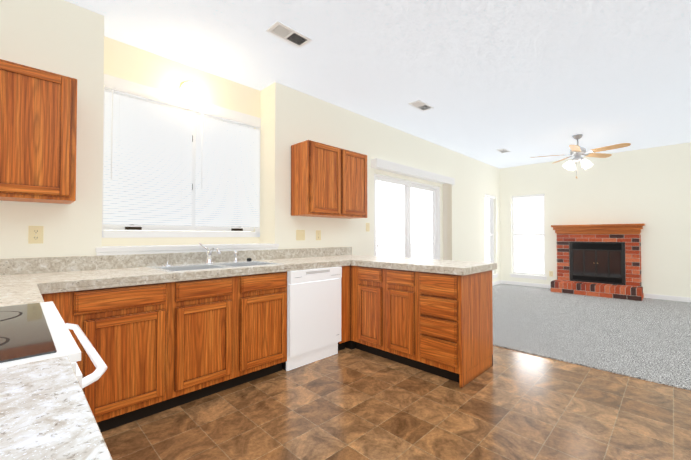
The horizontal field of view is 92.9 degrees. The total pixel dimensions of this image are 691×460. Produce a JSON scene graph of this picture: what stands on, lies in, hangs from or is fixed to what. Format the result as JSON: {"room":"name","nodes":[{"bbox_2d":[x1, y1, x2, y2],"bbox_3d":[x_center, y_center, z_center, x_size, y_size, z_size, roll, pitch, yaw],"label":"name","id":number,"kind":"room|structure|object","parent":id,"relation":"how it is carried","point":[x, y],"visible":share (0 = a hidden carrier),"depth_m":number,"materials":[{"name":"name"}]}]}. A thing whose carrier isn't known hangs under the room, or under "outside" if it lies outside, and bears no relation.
{"room":"kitchen","nodes":[
{"label":"kitchen","id":0,"kind":"room"},
{"bbox_2d":[0,0,690,297],"bbox_3d":[2.156,-0.171,3.232,5.150,2.765,9.040,-1,-1,45],"label":"wall","id":1,"kind":"structure","parent":0,"point":[650,188],"depth_m":3.84,"materials":[{"name":"white paint"}]},
{"bbox_2d":[28,226,42,243],"bbox_3d":[-2.004,0.030,2.128,0.009,0.114,0.070,-1,-1,45],"label":"electrical outlet","id":2,"kind":"object","parent":1,"relation":"attached to","point":[35,234],"visible":1,"depth_m":2.12,"materials":[{"name":"beige plastic"}]},
{"bbox_2d":[0,59,76,203],"bbox_3d":[-2.062,-0.565,1.855,0.322,0.762,0.819,-1,-1,45],"label":"upper cabinet","id":3,"kind":"object","parent":1,"relation":"attached to","point":[38,124],"visible":1,"depth_m":1.91,"materials":[{"name":"brown wood"}]},
{"bbox_2d":[102,74,260,237],"bbox_3d":[-1.482,-0.586,3.137,0.110,1.312,1.452,-1,-1,45],"label":"kitchen window","id":4,"kind":"structure","parent":1,"relation":"in","point":[193,231],"depth_m":3.05,"materials":[{"name":"white"}]},
{"bbox_2d":[103,84,260,228],"bbox_3d":[-1.412,-0.581,3.067,0.054,1.120,1.380,-1,-1,45],"label":"window blind","id":5,"kind":"object","parent":4,"relation":"attached to","point":[147,163],"visible":1,"depth_m":2.95,"materials":[{"name":"white plastic"}]},
{"bbox_2d":[95,243,278,255],"bbox_3d":[-1.343,0.172,2.986,0.328,0.072,1.530,-1,-1,45],"label":"window sill","id":6,"kind":"structure","parent":1,"relation":"attached to","point":[126,250],"depth_m":2.73,"materials":[{"name":"white"}]},
{"bbox_2d":[180,81,198,96],"bbox_3d":[-1.435,-1.314,3.032,0.170,0.155,0.156,-1,-1,45],"label":"light","id":7,"kind":"object","parent":1,"relation":"attached to","point":[189,88],"visible":1,"depth_m":2.99,"materials":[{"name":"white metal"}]},
{"bbox_2d":[296,230,304,239],"bbox_3d":[-0.493,0.056,3.636,0.020,0.114,0.116,-1,-1,45],"label":"double light switch","id":8,"kind":"object","parent":1,"relation":"attached to","point":[300,234],"visible":1,"depth_m":3.64,"materials":[{"name":"beige plastic"}]},
{"bbox_2d":[316,230,320,239],"bbox_3d":[-0.314,0.061,3.822,0.009,0.114,0.070,-1,-1,45],"label":"electrical outlet","id":9,"kind":"object","parent":1,"relation":"attached to","point":[318,234],"visible":1,"depth_m":3.82,"materials":[{"name":"beige plastic"}]},
{"bbox_2d":[291,140,366,218],"bbox_3d":[-0.156,-0.532,3.767,0.322,0.762,0.915,-1,-1,45],"label":"upper cabinet","id":10,"kind":"object","parent":1,"relation":"attached to","point":[328,181],"visible":1,"depth_m":3.53,"materials":[{"name":"brown wood"}]},
{"bbox_2d":[366,223,369,230],"bbox_3d":[0.306,-0.038,4.438,0.020,0.114,0.070,-1,-1,45],"label":"light switch","id":11,"kind":"object","parent":1,"relation":"attached to","point":[367,226],"visible":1,"depth_m":4.44,"materials":[{"name":"beige plastic"}]},
{"bbox_2d":[374,173,439,259],"bbox_3d":[1.007,0.232,5.245,0.151,2.027,1.854,-1,-1,45],"label":"patio door","id":12,"kind":"structure","parent":1,"relation":"in","point":[408,185],"depth_m":5.25,"materials":[{"name":"white"}]},
{"bbox_2d":[371,158,454,259],"bbox_3d":[1.176,0.126,5.249,0.103,2.170,2.240,-1,-1,45],"label":"blind valance","id":13,"kind":"object","parent":1,"relation":"attached to","point":[447,182],"visible":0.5,"depth_m":5.80,"materials":[{"name":"white"}]},
{"bbox_2d":[485,194,498,277],"bbox_3d":[3.257,0.151,7.480,0.165,1.889,0.714,-1,-1,45],"label":"living room window","id":14,"kind":"structure","parent":1,"relation":"in","point":[491,223],"depth_m":7.69,"materials":[{"name":"white"}]},
{"bbox_2d":[492,280,501,285],"bbox_3d":[2.714,1.218,6.833,0.019,0.082,2.814,-1,-1,45],"label":"baseboard","id":15,"kind":"structure","parent":1,"relation":"attached to","point":[500,281],"depth_m":7.64,"materials":[{"name":"white wood"}]},
{"bbox_2d":[502,280,550,288],"bbox_3d":[4.108,1.228,7.421,1.092,0.082,0.014,-1,-1,45],"label":"baseboard","id":16,"kind":"structure","parent":1,"relation":"attached to","point":[503,281],"depth_m":7.43,"materials":[{"name":"white wood"}]},
{"bbox_2d":[510,194,546,279],"bbox_3d":[4.155,0.150,7.471,0.764,1.889,0.165,-1,-1,45],"label":"living room window","id":17,"kind":"structure","parent":1,"relation":"in","point":[531,275],"depth_m":7.49,"materials":[{"name":"white"}]},
{"bbox_2d":[645,293,690,301],"bbox_3d":[6.225,1.192,5.310,2.048,0.082,0.014,-1,-1,45],"label":"baseboard","id":18,"kind":"structure","parent":1,"relation":"attached to","point":[671,298],"depth_m":5.81,"materials":[{"name":"white wood"}]},
{"bbox_2d":[65,0,690,167],"bbox_3d":[2.156,-1.603,3.256,5.150,0.100,9.040,-1,-1,45],"label":"ceiling","id":19,"kind":"structure","parent":0,"point":[523,81],"depth_m":3.00,"materials":[{"name":"white paint"}]},
{"bbox_2d":[266,21,311,47],"bbox_3d":[-0.449,-1.558,2.632,0.160,0.008,0.330,-1,-1,45],"label":"ceiling vent","id":20,"kind":"object","parent":19,"relation":"in","point":[287,34],"visible":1,"depth_m":2.62,"materials":[{"name":"white metal"}]},
{"bbox_2d":[408,100,433,110],"bbox_3d":[0.935,-1.534,4.062,0.160,0.008,0.330,-1,-1,45],"label":"ceiling vent","id":21,"kind":"object","parent":19,"relation":"in","point":[420,105],"visible":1,"depth_m":4.05,"materials":[{"name":"white metal"}]},
{"bbox_2d":[496,148,510,152],"bbox_3d":[2.982,-1.498,6.215,0.160,0.008,0.330,-1,-1,45],"label":"ceiling vent","id":22,"kind":"object","parent":19,"relation":"in","point":[503,150],"visible":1,"depth_m":6.19,"materials":[{"name":"white metal"}]},
{"bbox_2d":[530,134,630,177],"bbox_3d":[3.708,-1.173,5.229,1.278,0.690,1.256,-1,-1,45],"label":"ceiling fan","id":23,"kind":"object","parent":19,"relation":"hanging from","point":[577,151],"visible":1,"depth_m":5.21,"materials":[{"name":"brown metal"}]},
{"bbox_2d":[101,345,690,459],"bbox_3d":[0.617,1.212,1.488,4.600,0.060,4.130,-1,-1,45],"label":"floor","id":24,"kind":"structure","parent":0,"point":[358,404],"depth_m":2.08,"materials":[{"name":"tile"}]},
{"bbox_2d":[0,301,106,388],"bbox_3d":[-1.028,0.605,0.749,0.758,1.130,0.707,-1,-1,45],"label":"range","id":25,"kind":"object","parent":24,"relation":"on","point":[32,332],"visible":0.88,"depth_m":0.80,"materials":[{"name":"white metal"}]},
{"bbox_2d":[41,282,172,431],"bbox_3d":[-1.575,0.755,2.101,0.620,0.876,0.658,-1,-1,45],"label":"base cabinet","id":26,"kind":"object","parent":24,"relation":"on","point":[159,347],"depth_m":1.95,"materials":[{"name":"brown wood"}]},
{"bbox_2d":[12,257,43,258],"bbox_3d":[-1.962,0.239,1.632,0.390,0.136,0.660,-1,-1,45],"label":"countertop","id":27,"kind":"structure","parent":26,"relation":"on","point":[41,257],"depth_m":2.09,"materials":[{"name":"laminate"}]},
{"bbox_2d":[0,259,59,302],"bbox_3d":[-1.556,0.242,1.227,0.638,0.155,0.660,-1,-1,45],"label":"countertop","id":28,"kind":"structure","parent":26,"relation":"on","point":[25,278],"depth_m":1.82,"materials":[{"name":"stone"}]},
{"bbox_2d":[0,299,112,459],"bbox_3d":[-0.484,0.224,0.139,0.868,0.155,0.633,-1,-1,45],"label":"countertop","id":29,"kind":"structure","parent":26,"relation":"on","point":[46,413],"depth_m":0.44,"materials":[{"name":"stone"}]},
{"bbox_2d":[0,247,367,291],"bbox_3d":[-0.971,0.267,2.714,0.634,0.155,3.591,-1,-1,45],"label":"countertop","id":30,"kind":"structure","parent":26,"relation":"on","point":[77,273],"depth_m":2.44,"materials":[{"name":"stone"}]},
{"bbox_2d":[145,243,282,272],"bbox_3d":[-1.029,0.286,2.650,0.560,0.361,0.890,-1,-1,45],"label":"sink","id":31,"kind":"object","parent":30,"relation":"in","point":[208,264],"visible":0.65,"depth_m":2.68,"materials":[{"name":"silver metal"}]},
{"bbox_2d":[282,267,341,370],"bbox_3d":[-0.462,0.775,3.184,0.608,0.872,0.605,-1,-1,45],"label":"dishwasher","id":32,"kind":"object","parent":24,"relation":"on","point":[313,315],"visible":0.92,"depth_m":2.94,"materials":[{"name":"white plastic"}]},
{"bbox_2d":[349,264,380,356],"bbox_3d":[0.414,0.777,3.377,0.435,0.876,0.630,-1,-1,45],"label":"base cabinet","id":33,"kind":"object","parent":24,"relation":"on","point":[365,282],"depth_m":3.17,"materials":[{"name":"brown wood"}]},
{"bbox_2d":[381,268,412,366],"bbox_3d":[0.691,0.772,3.101,0.347,0.876,0.630,-1,-1,45],"label":"base cabinet","id":34,"kind":"object","parent":24,"relation":"on","point":[396,285],"depth_m":2.91,"materials":[{"name":"brown wood"}]},
{"bbox_2d":[413,270,492,387],"bbox_3d":[0.951,0.768,2.842,0.388,0.876,0.630,-1,-1,45],"label":"base cabinet","id":35,"kind":"object","parent":24,"relation":"on","point":[439,324],"depth_m":2.64,"materials":[{"name":"brown wood"}]},
{"bbox_2d":[348,256,496,275],"bbox_3d":[0.697,0.324,3.105,1.175,0.055,0.681,-1,-1,45],"label":"countertop","id":36,"kind":"structure","parent":35,"relation":"on","point":[453,267],"depth_m":2.86,"materials":[{"name":"stone"}]},
{"bbox_2d":[492,284,690,390],"bbox_3d":[3.702,1.258,4.582,4.600,0.072,4.610,-1,-1,45],"label":"floor carpet","id":37,"kind":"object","parent":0,"point":[647,339],"visible":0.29,"depth_m":3.92,"materials":[{"name":"grey carpet"}]},
{"bbox_2d":[551,223,644,300],"bbox_3d":[4.826,0.572,6.373,1.450,1.360,0.498,-1,-1,45],"label":"fireplace","id":38,"kind":"object","parent":37,"relation":"on","point":[600,260],"visible":1,"depth_m":6.36,"materials":[{"name":"red brick"}]},
{"label":"outside","id":39,"kind":"structure","parent":0,"visible":0},
{"bbox_2d":[376,243,432,258],"bbox_3d":[1.357,0.853,7.457,2.450,1.100,7.390,-1,-1,45],"label":"deck","id":40,"kind":"object","parent":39,"point":[419,252],"depth_m":9.70,"materials":[{"name":"beige wood"}]}
]}

